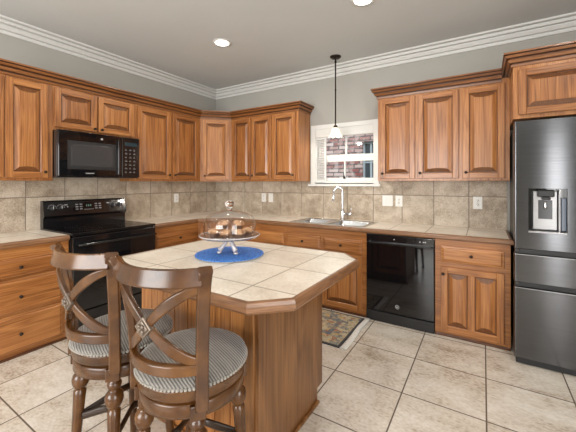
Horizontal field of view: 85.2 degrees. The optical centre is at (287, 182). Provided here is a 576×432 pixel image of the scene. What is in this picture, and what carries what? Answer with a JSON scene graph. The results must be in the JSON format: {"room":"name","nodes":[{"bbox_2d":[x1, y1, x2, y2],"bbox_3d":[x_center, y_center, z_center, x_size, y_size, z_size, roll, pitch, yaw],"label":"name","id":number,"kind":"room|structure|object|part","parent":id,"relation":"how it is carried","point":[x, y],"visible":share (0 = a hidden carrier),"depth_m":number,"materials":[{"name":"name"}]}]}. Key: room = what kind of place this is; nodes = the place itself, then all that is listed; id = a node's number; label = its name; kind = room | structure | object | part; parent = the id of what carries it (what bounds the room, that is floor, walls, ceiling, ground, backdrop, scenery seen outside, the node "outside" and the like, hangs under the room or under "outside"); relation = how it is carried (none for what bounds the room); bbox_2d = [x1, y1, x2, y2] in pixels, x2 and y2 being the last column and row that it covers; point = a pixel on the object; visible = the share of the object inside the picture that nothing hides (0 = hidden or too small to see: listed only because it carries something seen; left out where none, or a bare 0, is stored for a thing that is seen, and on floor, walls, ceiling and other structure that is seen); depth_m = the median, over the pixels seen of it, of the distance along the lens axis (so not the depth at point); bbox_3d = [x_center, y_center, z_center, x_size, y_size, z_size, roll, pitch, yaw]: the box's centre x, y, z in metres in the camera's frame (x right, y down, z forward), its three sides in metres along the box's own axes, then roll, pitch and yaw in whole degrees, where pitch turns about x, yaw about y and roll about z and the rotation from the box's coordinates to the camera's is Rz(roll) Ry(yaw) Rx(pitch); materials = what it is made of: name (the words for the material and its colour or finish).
{"room":"kitchen","nodes":[
{"label":"kitchen","id":0,"kind":"room"},
{"bbox_2d":[0,33,215,110],"bbox_3d":[-2.979,-0.062,2.327,0.150,2.820,6.900,0,0,32],"label":"wall","id":1,"kind":"structure","parent":0,"point":[14,49],"depth_m":3.48,"materials":[{"name":"grey paint"}]},
{"bbox_2d":[0,73,52,180],"bbox_3d":[-2.457,-0.478,2.683,0.358,0.917,0.658,0,0,32],"label":"upper cabinet","id":2,"kind":"object","parent":1,"relation":"attached to","point":[26,106],"visible":1,"depth_m":2.71,"materials":[{"name":"brown wood"}]},
{"bbox_3d":[-2.428,-0.466,2.465,0.020,0.843,0.294,0,0,32],"label":"door","id":3,"kind":"part","parent":2,"relation":"part of","materials":[{"name":"brown wood"}]},
{"bbox_2d":[53,85,133,137],"bbox_3d":[-2.071,-0.716,3.302,0.358,0.443,0.800,0,0,32],"label":"upper cabinet","id":4,"kind":"object","parent":1,"relation":"attached to","point":[73,110],"visible":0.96,"depth_m":3.17,"materials":[{"name":"brown wood"}]},
{"bbox_3d":[-2.059,-0.704,3.057,0.020,0.367,0.375,0,0,32],"label":"door","id":5,"kind":"part","parent":4,"relation":"part of","materials":[{"name":"brown wood"}]},
{"bbox_3d":[-1.851,-0.704,3.391,0.020,0.367,0.387,0,0,32],"label":"door","id":6,"kind":"part","parent":4,"relation":"part of","materials":[{"name":"brown wood"}]},
{"bbox_2d":[53,129,138,177],"bbox_3d":[-2.035,-0.271,3.280,0.415,0.440,0.792,0,0,32],"label":"microwave","id":7,"kind":"object","parent":1,"relation":"attached to","point":[76,154],"visible":0.97,"depth_m":3.10,"materials":[{"name":"black plastic"}]},
{"bbox_3d":[-1.784,-0.269,3.311,0.020,0.370,0.026,0,0,32],"label":"door handle","id":8,"kind":"part","parent":7,"relation":"part of","materials":[{"name":"black ceramic"}]},
{"bbox_3d":[-1.733,-0.277,3.441,0.029,0.429,0.199,0,0,32],"label":"control panel","id":9,"kind":"part","parent":7,"relation":"part of","materials":[{"name":"black plastic"}]},
{"bbox_2d":[0,178,215,232],"bbox_3d":[-2.120,0.198,3.552,0.012,0.540,3.588,0,0,32],"label":"backsplash","id":10,"kind":"structure","parent":1,"relation":"attached to","point":[19,200],"depth_m":3.58,"materials":[{"name":"tile"}]},
{"bbox_2d":[120,104,199,180],"bbox_3d":[-1.601,-0.478,4.056,0.358,0.917,0.976,0,0,32],"label":"upper cabinet","id":11,"kind":"object","parent":1,"relation":"attached to","point":[169,142],"visible":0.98,"depth_m":3.92,"materials":[{"name":"brown wood"}]},
{"bbox_3d":[-1.607,-0.466,3.782,0.020,0.843,0.445,0,0,32],"label":"door","id":12,"kind":"part","parent":11,"relation":"part of","materials":[{"name":"brown wood"}]},
{"bbox_3d":[-1.363,-0.466,4.175,0.020,0.843,0.420,0,0,32],"label":"door","id":13,"kind":"part","parent":11,"relation":"part of","materials":[{"name":"brown wood"}]},
{"bbox_2d":[174,194,178,201],"bbox_3d":[-1.571,0.213,4.413,0.010,0.122,0.076,0,0,32],"label":"wall outlet","id":14,"kind":"object","parent":1,"relation":"attached to","point":[176,196],"visible":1,"depth_m":4.41,"materials":[{"name":"white plastic"}]},
{"bbox_2d":[0,308,575,431],"bbox_3d":[-0.539,1.398,0.807,5.900,0.100,6.900,0,0,32],"label":"floor","id":15,"kind":"structure","parent":0,"point":[391,378],"depth_m":2.02,"materials":[{"name":"tile"}]},
{"bbox_2d":[0,240,68,363],"bbox_3d":[-2.324,0.923,2.600,0.670,0.850,0.656,0,0,32],"label":"base cabinet","id":16,"kind":"object","parent":15,"relation":"on","point":[32,315],"visible":0.81,"depth_m":2.48,"materials":[{"name":"brown wood"}]},
{"bbox_3d":[-2.078,0.654,2.434,0.022,0.143,0.575,0,0,32],"label":"drawer","id":17,"kind":"part","parent":16,"relation":"part of","materials":[{"name":"brown wood"}]},
{"bbox_3d":[-2.078,1.161,2.434,0.022,0.285,0.575,0,0,32],"label":"drawer","id":18,"kind":"part","parent":16,"relation":"part of","materials":[{"name":"brown wood"}]},
{"bbox_3d":[-2.078,0.872,2.434,0.022,0.262,0.575,0,0,32],"label":"drawer","id":19,"kind":"part","parent":16,"relation":"part of","materials":[{"name":"brown wood"}]},
{"bbox_2d":[0,229,69,249],"bbox_3d":[-2.330,0.474,2.602,0.635,0.045,0.654,0,0,32],"label":"countertop","id":20,"kind":"structure","parent":16,"relation":"on","point":[9,240],"depth_m":2.60,"materials":[{"name":"tile"}]},
{"bbox_2d":[40,198,156,327],"bbox_3d":[-1.899,0.762,3.211,0.703,1.172,0.814,0,0,32],"label":"electric range","id":21,"kind":"object","parent":15,"relation":"on","point":[94,226],"visible":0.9,"depth_m":3.10,"materials":[{"name":"black metal"}]},
{"bbox_3d":[-2.136,0.248,3.358,0.019,0.084,0.300,0,0,32],"label":"display panel","id":22,"kind":"part","parent":21,"relation":"part of","materials":[{"name":"black glass"}]},
{"bbox_2d":[40,220,155,235],"bbox_3d":[-1.924,0.451,3.226,0.645,0.022,0.814,0,0,32],"label":"glass cooktop","id":23,"kind":"object","parent":21,"relation":"in","point":[98,227],"depth_m":3.12,"materials":[{"name":"black glass"}]},
{"bbox_3d":[-1.669,1.223,3.067,0.034,0.160,0.806,0,0,32],"label":"storage drawer","id":24,"kind":"part","parent":21,"relation":"part of","materials":[{"name":"black metal"}]},
{"bbox_2d":[69,226,156,309],"bbox_3d":[-1.899,0.905,3.211,0.703,0.885,0.814,0,0,32],"label":"oven","id":25,"kind":"object","parent":21,"relation":"in","point":[124,240],"depth_m":2.95,"materials":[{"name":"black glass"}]},
{"bbox_2d":[50,242,173,431],"bbox_3d":[-0.766,0.808,1.427,0.468,1.083,0.491,0,0,35],"label":"counter stool","id":26,"kind":"object","parent":15,"relation":"on","point":[98,349],"visible":0.85,"depth_m":1.26,"materials":[{"name":"brown wood"}]},
{"bbox_3d":[-1.006,0.515,1.409,0.103,0.497,0.045,0,0,-13],"label":"post","id":27,"kind":"part","parent":26,"relation":"part of","materials":[{"name":"brown wood"}]},
{"bbox_3d":[-0.875,0.303,1.267,0.410,0.066,0.101,0,0,29],"label":"rail","id":28,"kind":"part","parent":26,"relation":"part of","materials":[{"name":"brown wood"}]},
{"bbox_3d":[-0.941,1.073,1.414,0.080,0.552,0.080,0,0,29],"label":"leg","id":29,"kind":"part","parent":26,"relation":"part of","materials":[{"name":"brown wood"}]},
{"bbox_3d":[-0.853,0.621,1.305,0.338,0.040,0.093,0,0,29],"label":"rail","id":30,"kind":"part","parent":26,"relation":"part of","materials":[{"name":"brown wood"}]},
{"bbox_3d":[-0.685,0.515,1.228,0.045,0.497,0.103,0,0,-19],"label":"post","id":31,"kind":"part","parent":26,"relation":"part of","materials":[{"name":"brown wood"}]},
{"bbox_3d":[-0.715,1.073,1.286,0.080,0.552,0.080,0,0,29],"label":"leg","id":32,"kind":"part","parent":26,"relation":"part of","materials":[{"name":"brown wood"}]},
{"bbox_3d":[-0.764,0.719,1.463,0.418,0.046,0.418,0,0,29],"label":"seat frame","id":33,"kind":"part","parent":26,"relation":"part of","materials":[{"name":"brown wood"}]},
{"bbox_2d":[70,309,171,354],"bbox_3d":[-0.764,0.672,1.463,0.420,0.048,0.420,0,0,29],"label":"seat cushion","id":34,"kind":"object","parent":26,"relation":"on","point":[163,325],"depth_m":1.32,"materials":[{"name":"fabric"}]},
{"bbox_3d":[-0.813,1.073,1.640,0.080,0.552,0.080,0,0,29],"label":"leg","id":35,"kind":"part","parent":26,"relation":"part of","materials":[{"name":"brown wood"}]},
{"bbox_3d":[-0.587,1.073,1.512,0.080,0.552,0.080,0,0,29],"label":"leg","id":36,"kind":"part","parent":26,"relation":"part of","materials":[{"name":"brown wood"}]},
{"bbox_2d":[155,222,197,248],"bbox_3d":[-1.545,0.923,3.852,0.670,0.850,0.633,0,0,32],"label":"base cabinet","id":37,"kind":"object","parent":15,"relation":"on","point":[185,233],"visible":0.15,"depth_m":3.66,"materials":[{"name":"brown wood"}]},
{"bbox_3d":[-1.292,0.648,3.697,0.022,0.130,0.587,0,0,32],"label":"drawer","id":38,"kind":"part","parent":37,"relation":"part of","materials":[{"name":"brown wood"}]},
{"bbox_2d":[108,253,247,431],"bbox_3d":[-0.405,0.808,1.227,0.468,1.083,0.491,0,0,18],"label":"counter stool","id":39,"kind":"object","parent":15,"relation":"on","point":[186,375],"visible":1,"depth_m":1.05,"materials":[{"name":"wood"}]},
{"bbox_3d":[-0.613,0.515,1.173,0.103,0.497,0.045,0,0,-18],"label":"post","id":40,"kind":"part","parent":39,"relation":"part of","materials":[{"name":"brown wood"}]},
{"bbox_3d":[-0.548,1.073,1.184,0.080,0.552,0.080,0,0,24],"label":"leg","id":41,"kind":"part","parent":39,"relation":"part of","materials":[{"name":"brown wood"}]},
{"bbox_3d":[-0.468,0.303,1.044,0.410,0.066,0.101,0,0,24],"label":"rail","id":42,"kind":"part","parent":39,"relation":"part of","materials":[{"name":"brown wood"}]},
{"bbox_3d":[-0.450,0.621,1.085,0.338,0.040,0.093,0,0,24],"label":"rail","id":43,"kind":"part","parent":39,"relation":"part of","materials":[{"name":"brown wood"}]},
{"bbox_3d":[-0.443,1.073,1.421,0.080,0.552,0.080,0,0,24],"label":"leg","id":44,"kind":"part","parent":39,"relation":"part of","materials":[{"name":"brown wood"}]},
{"bbox_3d":[-0.377,0.719,1.250,0.418,0.046,0.418,0,0,24],"label":"seat frame","id":45,"kind":"part","parent":39,"relation":"part of","materials":[{"name":"brown wood"}]},
{"bbox_2d":[135,327,246,389],"bbox_3d":[-0.377,0.672,1.250,0.420,0.048,0.420,0,0,24],"label":"seat cushion","id":46,"kind":"object","parent":39,"relation":"on","point":[227,350],"depth_m":1.17,"materials":[{"name":"fabric"}]},
{"bbox_3d":[-0.311,1.073,1.079,0.080,0.552,0.080,0,0,24],"label":"leg","id":47,"kind":"part","parent":39,"relation":"part of","materials":[{"name":"brown wood"}]},
{"bbox_3d":[-0.276,0.515,1.024,0.045,0.497,0.103,0,0,-24],"label":"post","id":48,"kind":"part","parent":39,"relation":"part of","materials":[{"name":"brown wood"}]},
{"bbox_3d":[-0.206,1.073,1.316,0.080,0.552,0.080,0,0,24],"label":"leg","id":49,"kind":"part","parent":39,"relation":"part of","materials":[{"name":"brown wood"}]},
{"bbox_2d":[198,221,232,240],"bbox_3d":[-1.021,0.923,4.447,0.930,0.850,0.929,0,0,32],"label":"base cabinet","id":50,"kind":"object","parent":15,"relation":"on","point":[207,225],"visible":0.1,"depth_m":3.99,"materials":[{"name":"brown wood"}]},
{"bbox_3d":[-0.920,0.943,4.010,0.378,0.720,0.020,0,0,-13],"label":"door","id":51,"kind":"part","parent":50,"relation":"part of","materials":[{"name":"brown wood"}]},
{"bbox_2d":[128,211,513,244],"bbox_3d":[0.069,0.474,3.389,3.875,0.045,1.549,0,0,32],"label":"countertop","id":52,"kind":"structure","parent":50,"relation":"on","point":[469,234],"depth_m":3.27,"materials":[{"name":"tile"}]},
{"bbox_2d":[289,217,377,227],"bbox_3d":[0.531,0.537,3.621,0.894,0.180,0.516,0,0,32],"label":"sink","id":53,"kind":"object","parent":52,"relation":"in","point":[326,221],"visible":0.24,"depth_m":3.69,"materials":[{"name":"silver metal"}]},
{"bbox_3d":[0.336,0.537,3.711,0.385,0.180,0.395,0,0,32],"label":"bowl","id":54,"kind":"part","parent":53,"relation":"part of","materials":[{"name":"silver metal"}]},
{"bbox_3d":[0.698,0.537,3.487,0.385,0.180,0.392,0,0,32],"label":"bowl","id":55,"kind":"part","parent":53,"relation":"part of","materials":[{"name":"silver metal"}]},
{"bbox_2d":[332,186,351,219],"bbox_3d":[0.652,0.243,3.783,0.247,0.406,0.076,0,0,17],"label":"kitchen faucet","id":56,"kind":"object","parent":52,"relation":"on","point":[343,213],"visible":1,"depth_m":3.78,"materials":[{"name":"silver metal"}]},
{"bbox_3d":[0.615,0.243,3.793,0.148,0.406,0.059,0,0,5],"label":"spout","id":57,"kind":"part","parent":56,"relation":"part of","materials":[{"name":"silver metal"}]},
{"bbox_2d":[122,240,359,431],"bbox_3d":[-0.321,0.900,1.870,1.289,0.896,1.009,0,0,32],"label":"kitchen island","id":58,"kind":"object","parent":15,"relation":"on","point":[272,301],"visible":0.67,"depth_m":1.60,"materials":[{"name":"brown wood"}]},
{"bbox_3d":[-0.537,0.928,1.685,0.811,0.840,0.016,0,0,32],"label":"beadboard panel","id":59,"kind":"part","parent":58,"relation":"part of","materials":[{"name":"brown wood"}]},
{"bbox_2d":[195,246,263,262],"bbox_3d":[-0.365,0.445,1.965,0.424,0.012,0.424,0,0,32],"label":"placemat","id":60,"kind":"object","parent":58,"relation":"on","point":[244,253],"visible":0.83,"depth_m":1.90,"materials":[{"name":"blue fabric"}]},
{"bbox_2d":[198,200,259,254],"bbox_3d":[-0.365,0.273,1.965,0.378,0.329,0.378,0,0,32],"label":"cake stand","id":61,"kind":"object","parent":60,"relation":"on","point":[229,204],"visible":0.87,"depth_m":1.92,"materials":[{"name":"clear glass"}]},
{"bbox_2d":[208,228,219,237],"bbox_3d":[-0.455,0.307,1.929,0.073,0.052,0.073,0,0,32],"label":"muffin","id":62,"kind":"object","parent":61,"relation":"on","point":[214,232],"visible":0.99,"depth_m":1.91,"materials":[{"name":"brown food"}]},
{"bbox_2d":[218,220,229,228],"bbox_3d":[-0.403,0.261,1.966,0.069,0.054,0.074,0,0,-39],"label":"muffin","id":63,"kind":"object","parent":62,"relation":"on","point":[223,224],"visible":1,"depth_m":1.94,"materials":[{"name":"brown food"}]},
{"bbox_3d":[-0.403,0.388,1.956,0.081,0.097,0.032,0,0,-18],"label":"stand leg","id":64,"kind":"part","parent":61,"relation":"part of","materials":[{"name":"clear glass"}]},
{"bbox_2d":[219,229,230,238],"bbox_3d":[-0.377,0.307,1.888,0.074,0.052,0.074,0,0,-43],"label":"muffin","id":65,"kind":"object","parent":61,"relation":"on","point":[225,234],"visible":1,"depth_m":1.86,"materials":[{"name":"brown food"}]},
{"bbox_3d":[-0.365,0.332,1.965,0.374,0.021,0.374,0,0,32],"label":"plate","id":66,"kind":"part","parent":61,"relation":"part of","materials":[{"name":"clear glass"}]},
{"bbox_3d":[-0.365,0.247,1.965,0.322,0.158,0.322,0,0,32],"label":"dome lid","id":67,"kind":"part","parent":61,"relation":"part of","materials":[{"name":"clear glass"}]},
{"bbox_3d":[-0.365,0.141,1.965,0.058,0.065,0.058,0,0,32],"label":"dome knob","id":68,"kind":"part","parent":61,"relation":"part of","materials":[{"name":"clear glass"}]},
{"bbox_2d":[230,226,236,234],"bbox_3d":[-0.340,0.306,2.020,0.071,0.053,0.071,0,0,20],"label":"muffin","id":69,"kind":"object","parent":61,"relation":"on","point":[232,229],"visible":0.39,"depth_m":2.00,"materials":[{"name":"brown food"}]},
{"bbox_2d":[233,220,243,228],"bbox_3d":[-0.312,0.261,1.977,0.072,0.055,0.071,0,0,-33],"label":"muffin","id":70,"kind":"object","parent":69,"relation":"on","point":[238,224],"visible":1,"depth_m":1.95,"materials":[{"name":"brown food"}]},
{"bbox_3d":[-0.338,0.388,1.937,0.081,0.097,0.032,0,0,41],"label":"stand leg","id":71,"kind":"part","parent":61,"relation":"part of","materials":[{"name":"clear glass"}]},
{"bbox_2d":[234,229,245,237],"bbox_3d":[-0.294,0.307,1.911,0.074,0.052,0.074,0,0,-27],"label":"muffin","id":72,"kind":"object","parent":61,"relation":"on","point":[239,233],"visible":1,"depth_m":1.89,"materials":[{"name":"brown food"}]},
{"bbox_2d":[243,227,252,235],"bbox_3d":[-0.258,0.307,1.988,0.075,0.052,0.073,0,0,-12],"label":"muffin","id":73,"kind":"object","parent":61,"relation":"on","point":[248,230],"visible":0.83,"depth_m":1.97,"materials":[{"name":"brown food"}]},
{"bbox_3d":[-0.171,0.928,1.448,0.053,0.840,0.031,0,0,32],"label":"corner post","id":74,"kind":"part","parent":58,"relation":"part of","materials":[{"name":"brown wood"}]},
{"bbox_3d":[0.033,0.928,1.705,0.019,0.840,0.660,0,0,32],"label":"panel","id":75,"kind":"part","parent":58,"relation":"part of","materials":[{"name":"brown wood"}]},
{"bbox_2d":[233,221,285,244],"bbox_3d":[-0.216,0.923,4.098,0.807,0.850,0.670,0,0,32],"label":"base cabinet","id":76,"kind":"object","parent":15,"relation":"on","point":[272,234],"visible":0.03,"depth_m":3.76,"materials":[{"name":"brown wood"}]},
{"bbox_3d":[-0.369,0.648,3.844,0.755,0.130,0.022,0,0,32],"label":"drawer","id":77,"kind":"part","parent":76,"relation":"part of","materials":[{"name":"brown wood"}]},
{"bbox_2d":[286,226,366,317],"bbox_3d":[0.532,0.923,3.631,0.956,0.850,0.670,0,0,32],"label":"base cabinet","id":78,"kind":"object","parent":15,"relation":"on","point":[348,295],"visible":0.33,"depth_m":3.25,"materials":[{"name":"brown wood"}]},
{"bbox_3d":[0.169,0.653,3.509,0.428,0.140,0.022,0,0,32],"label":"drawer","id":79,"kind":"part","parent":78,"relation":"part of","materials":[{"name":"brown wood"}]},
{"bbox_3d":[0.558,1.023,3.267,0.439,0.560,0.020,0,0,32],"label":"door","id":80,"kind":"part","parent":78,"relation":"part of","materials":[{"name":"brown wood"}]},
{"bbox_3d":[0.564,0.653,3.263,0.425,0.140,0.022,0,0,32],"label":"drawer","id":81,"kind":"part","parent":78,"relation":"part of","materials":[{"name":"brown wood"}]},
{"bbox_2d":[322,309,369,349],"bbox_3d":[0.088,1.339,3.135,1.302,0.017,0.656,0,0,32],"label":"kitchen rug","id":82,"kind":"object","parent":15,"relation":"on","point":[337,327],"visible":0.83,"depth_m":2.89,"materials":[{"name":"multicoloured fabric"}]},
{"bbox_2d":[366,233,434,333],"bbox_3d":[1.199,0.923,3.207,0.614,0.842,0.648,0,0,32],"label":"dishwasher","id":83,"kind":"object","parent":15,"relation":"on","point":[400,269],"visible":0.98,"depth_m":2.93,"materials":[{"name":"black plastic"}]},
{"bbox_3d":[1.033,0.583,2.941,0.574,0.020,0.022,0,0,32],"label":"pocket handle","id":84,"kind":"part","parent":83,"relation":"part of","materials":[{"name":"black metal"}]},
{"bbox_3d":[1.050,1.297,2.969,0.614,0.094,0.050,0,0,32],"label":"toe plate","id":85,"kind":"part","parent":83,"relation":"part of","materials":[{"name":"black plastic"}]},
{"bbox_2d":[435,239,510,350],"bbox_3d":[1.703,0.923,2.902,0.554,0.850,0.670,0,0,32],"label":"base cabinet","id":86,"kind":"object","parent":15,"relation":"on","point":[473,279],"visible":0.98,"depth_m":2.64,"materials":[{"name":"brown wood"}]},
{"bbox_3d":[1.549,0.623,2.649,0.464,0.140,0.022,0,0,32],"label":"drawer","id":87,"kind":"part","parent":86,"relation":"part of","materials":[{"name":"brown wood"}]},
{"bbox_3d":[1.549,1.020,2.650,0.464,0.567,0.020,0,0,32],"label":"door","id":88,"kind":"part","parent":86,"relation":"part of","materials":[{"name":"brown wood"}]},
{"bbox_2d":[510,117,575,375],"bbox_3d":[2.295,0.446,2.427,0.933,1.805,0.794,0,0,32],"label":"refrigerator","id":89,"kind":"object","parent":15,"relation":"on","point":[542,151],"visible":0.99,"depth_m":2.26,"materials":[{"name":"grey metal"}]},
{"bbox_3d":[2.105,1.033,2.123,0.933,0.520,0.070,0,0,32],"label":"freezer drawer","id":90,"kind":"part","parent":89,"relation":"part of","materials":[{"name":"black metal"}]},
{"bbox_3d":[2.105,0.628,2.123,0.933,0.204,0.070,0,0,32],"label":"freezer drawer","id":91,"kind":"part","parent":89,"relation":"part of","materials":[{"name":"black metal"}]},
{"bbox_3d":[1.906,0.013,2.247,0.464,0.940,0.070,0,0,32],"label":"door","id":92,"kind":"part","parent":89,"relation":"part of","materials":[{"name":"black metal"}]},
{"bbox_3d":[1.946,0.223,2.217,0.028,0.230,0.054,0,0,32],"label":"touch panel","id":93,"kind":"part","parent":89,"relation":"part of","materials":[{"name":"blue"}]},
{"bbox_2d":[0,0,575,88],"bbox_3d":[-0.539,-1.522,0.807,5.900,0.100,6.900,0,0,32],"label":"ceiling","id":94,"kind":"structure","parent":0,"point":[268,38],"depth_m":2.97,"materials":[{"name":"paint"}]},
{"bbox_2d":[212,38,230,46],"bbox_3d":[-0.692,-1.467,3.287,0.196,0.008,0.196,0,0,32],"label":"recessed light","id":95,"kind":"object","parent":94,"relation":"in","point":[220,42],"visible":1,"depth_m":3.28,"materials":[{"name":"white paint"}]},
{"bbox_2d":[328,54,342,138],"bbox_3d":[0.554,-0.999,3.652,0.175,0.943,0.175,0,0,-36],"label":"pendant light","id":96,"kind":"object","parent":94,"relation":"hanging from","point":[335,132],"visible":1,"depth_m":3.64,"materials":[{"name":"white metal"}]},
{"bbox_3d":[0.554,-1.058,3.652,0.026,0.772,0.026,0,0,32],"label":"rod","id":97,"kind":"part","parent":96,"relation":"part of","materials":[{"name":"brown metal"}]},
{"bbox_3d":[0.554,-0.586,3.652,0.175,0.116,0.175,0,0,9],"label":"lamp shade","id":98,"kind":"part","parent":96,"relation":"part of","materials":[{"name":"white glass"}]},
{"bbox_2d":[351,0,374,6],"bbox_3d":[0.602,-1.467,2.514,0.196,0.008,0.196,0,0,32],"label":"recessed light","id":99,"kind":"object","parent":94,"relation":"in","point":[358,3],"visible":1,"depth_m":2.55,"materials":[{"name":"white paint"}]},
{"bbox_2d":[216,31,575,233],"bbox_3d":[1.246,-0.062,3.672,5.600,2.820,0.150,0,0,32],"label":"wall","id":100,"kind":"structure","parent":0,"point":[355,101],"depth_m":3.78,"materials":[{"name":"grey paint"}]},
{"bbox_2d":[187,119,235,181],"bbox_3d":[-1.072,-0.478,4.664,0.614,0.917,0.614,0,0,32],"label":"upper cabinet","id":101,"kind":"object","parent":100,"relation":"attached to","point":[215,134],"visible":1,"depth_m":4.44,"materials":[{"name":"brown wood"}]},
{"bbox_3d":[-1.020,-0.466,4.442,0.364,0.843,0.020,0,0,-13],"label":"door","id":102,"kind":"part","parent":101,"relation":"part of","materials":[{"name":"brown wood"}]},
{"bbox_2d":[262,193,265,201],"bbox_3d":[-0.352,0.213,4.558,0.078,0.125,0.010,0,0,32],"label":"wall outlet","id":103,"kind":"object","parent":100,"relation":"attached to","point":[263,194],"visible":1,"depth_m":4.55,"materials":[{"name":"white plastic"}]},
{"bbox_2d":[232,111,309,181],"bbox_3d":[-0.271,-0.478,4.316,1.112,0.917,0.358,0,0,32],"label":"upper cabinet","id":104,"kind":"object","parent":100,"relation":"attached to","point":[272,147],"visible":1,"depth_m":4.13,"materials":[{"name":"brown wood"}]},
{"bbox_2d":[0,58,313,119],"bbox_3d":[-1.329,-0.956,3.656,3.386,0.106,1.195,0,0,-30],"label":"crown molding","id":105,"kind":"structure","parent":104,"relation":"attached to","point":[7,67],"depth_m":3.51,"materials":[{"name":"brown wood"}]},
{"bbox_3d":[-0.650,-0.466,4.387,0.325,0.843,0.020,0,0,32],"label":"door","id":106,"kind":"part","parent":104,"relation":"part of","materials":[{"name":"brown wood"}]},
{"bbox_3d":[-0.362,-0.466,4.208,0.328,0.843,0.020,0,0,32],"label":"door","id":107,"kind":"part","parent":104,"relation":"part of","materials":[{"name":"brown wood"}]},
{"bbox_3d":[-0.053,-0.466,4.016,0.344,0.843,0.020,0,0,32],"label":"door","id":108,"kind":"part","parent":104,"relation":"part of","materials":[{"name":"brown wood"}]},
{"bbox_2d":[269,193,272,201],"bbox_3d":[-0.248,0.213,4.493,0.078,0.125,0.010,0,0,32],"label":"wall plate","id":109,"kind":"object","parent":100,"relation":"attached to","point":[270,194],"visible":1,"depth_m":4.49,"materials":[{"name":"white plastic"}]},
{"bbox_2d":[0,12,575,99],"bbox_3d":[-0.539,-1.409,0.807,5.600,0.125,6.600,0,0,32],"label":"trim","id":110,"kind":"structure","parent":100,"relation":"attached to","point":[563,23],"depth_m":3.41,"materials":[{"name":"white paint"}]},
{"bbox_2d":[308,119,380,186],"bbox_3d":[0.714,-0.354,3.962,0.950,0.795,0.180,0,0,32],"label":"window","id":111,"kind":"structure","parent":100,"relation":"in","point":[319,133],"depth_m":3.96,"materials":[{"name":"white paint"}]},
{"bbox_2d":[315,137,325,181],"bbox_3d":[0.430,-0.297,4.091,0.149,0.580,0.024,0,0,32],"label":"shutter","id":112,"kind":"object","parent":111,"relation":"attached to","point":[317,178],"depth_m":4.09,"materials":[{"name":"white paint"}]},
{"bbox_3d":[0.747,-0.509,4.015,0.820,0.395,0.035,0,0,32],"label":"sash","id":113,"kind":"part","parent":111,"relation":"part of","materials":[{"name":"white paint"}]},
{"bbox_3d":[0.714,0.022,3.962,0.950,0.041,0.180,0,0,32],"label":"sill","id":114,"kind":"part","parent":111,"relation":"part of","materials":[{"name":"white paint"}]},
{"bbox_3d":[0.726,-0.187,3.981,0.820,0.340,0.035,0,0,32],"label":"sash","id":115,"kind":"part","parent":111,"relation":"part of","materials":[{"name":"white paint"}]},
{"bbox_2d":[216,181,506,229],"bbox_3d":[0.473,0.208,4.058,3.880,0.520,0.012,0,0,32],"label":"backsplash","id":116,"kind":"structure","parent":100,"relation":"attached to","point":[443,203],"depth_m":3.63,"materials":[{"name":"tile"}]},
{"bbox_2d":[382,195,392,205],"bbox_3d":[1.150,0.206,3.622,0.118,0.125,0.010,0,0,32],"label":"wall plate","id":117,"kind":"object","parent":100,"relation":"attached to","point":[387,200],"visible":1,"depth_m":3.62,"materials":[{"name":"white plastic"}]},
{"bbox_2d":[395,195,402,206],"bbox_3d":[1.259,0.206,3.555,0.078,0.125,0.010,0,0,32],"label":"wall outlet","id":118,"kind":"object","parent":100,"relation":"attached to","point":[398,199],"visible":1,"depth_m":3.55,"materials":[{"name":"white plastic"}]},
{"bbox_2d":[370,40,575,180],"bbox_3d":[1.848,-0.524,2.805,2.231,1.009,0.682,0,0,32],"label":"upper cabinet","id":119,"kind":"object","parent":100,"relation":"attached to","point":[546,90],"depth_m":2.92,"materials":[{"name":"brown wood"}]},
{"bbox_3d":[1.140,-0.466,3.272,0.348,0.843,0.020,0,0,32],"label":"door","id":120,"kind":"part","parent":119,"relation":"part of","materials":[{"name":"brown wood"}]},
{"bbox_3d":[1.465,-0.466,3.070,0.368,0.843,0.020,0,0,32],"label":"door","id":121,"kind":"part","parent":119,"relation":"part of","materials":[{"name":"brown wood"}]},
{"bbox_3d":[1.536,-0.478,3.190,1.166,0.917,0.358,0,0,32],"label":"wall cabinet","id":122,"kind":"part","parent":119,"relation":"part of","materials":[{"name":"brown wood"}]},
{"bbox_3d":[1.787,-0.466,2.869,0.328,0.843,0.020,0,0,32],"label":"door","id":123,"kind":"part","parent":119,"relation":"part of","materials":[{"name":"brown wood"}]},
{"bbox_3d":[2.018,-0.715,2.357,0.460,0.355,0.020,0,0,32],"label":"door","id":124,"kind":"part","parent":119,"relation":"part of","materials":[{"name":"brown wood"}]},
{"bbox_2d":[473,197,481,208],"bbox_3d":[1.907,0.201,3.151,0.080,0.125,0.010,0,0,32],"label":"wall outlet","id":125,"kind":"object","parent":100,"relation":"attached to","point":[477,201],"visible":1,"depth_m":3.15,"materials":[{"name":"white plastic"}]},
{"label":"outside","id":126,"kind":"structure","parent":0,"visible":0},
{"bbox_3d":[0.750,1.583,5.335,9.000,0.230,2.130,0,0,32],"label":"ground","id":127,"kind":"structure","parent":126,"visible":0},
{"bbox_2d":[320,134,372,177],"bbox_3d":[0.536,-0.502,6.882,7.000,4.300,0.250,0,0,32],"label":"brick house","id":128,"kind":"structure","parent":127,"relation":"on","point":[363,143],"depth_m":6.29,"materials":[{"name":"red brick"}]}
]}

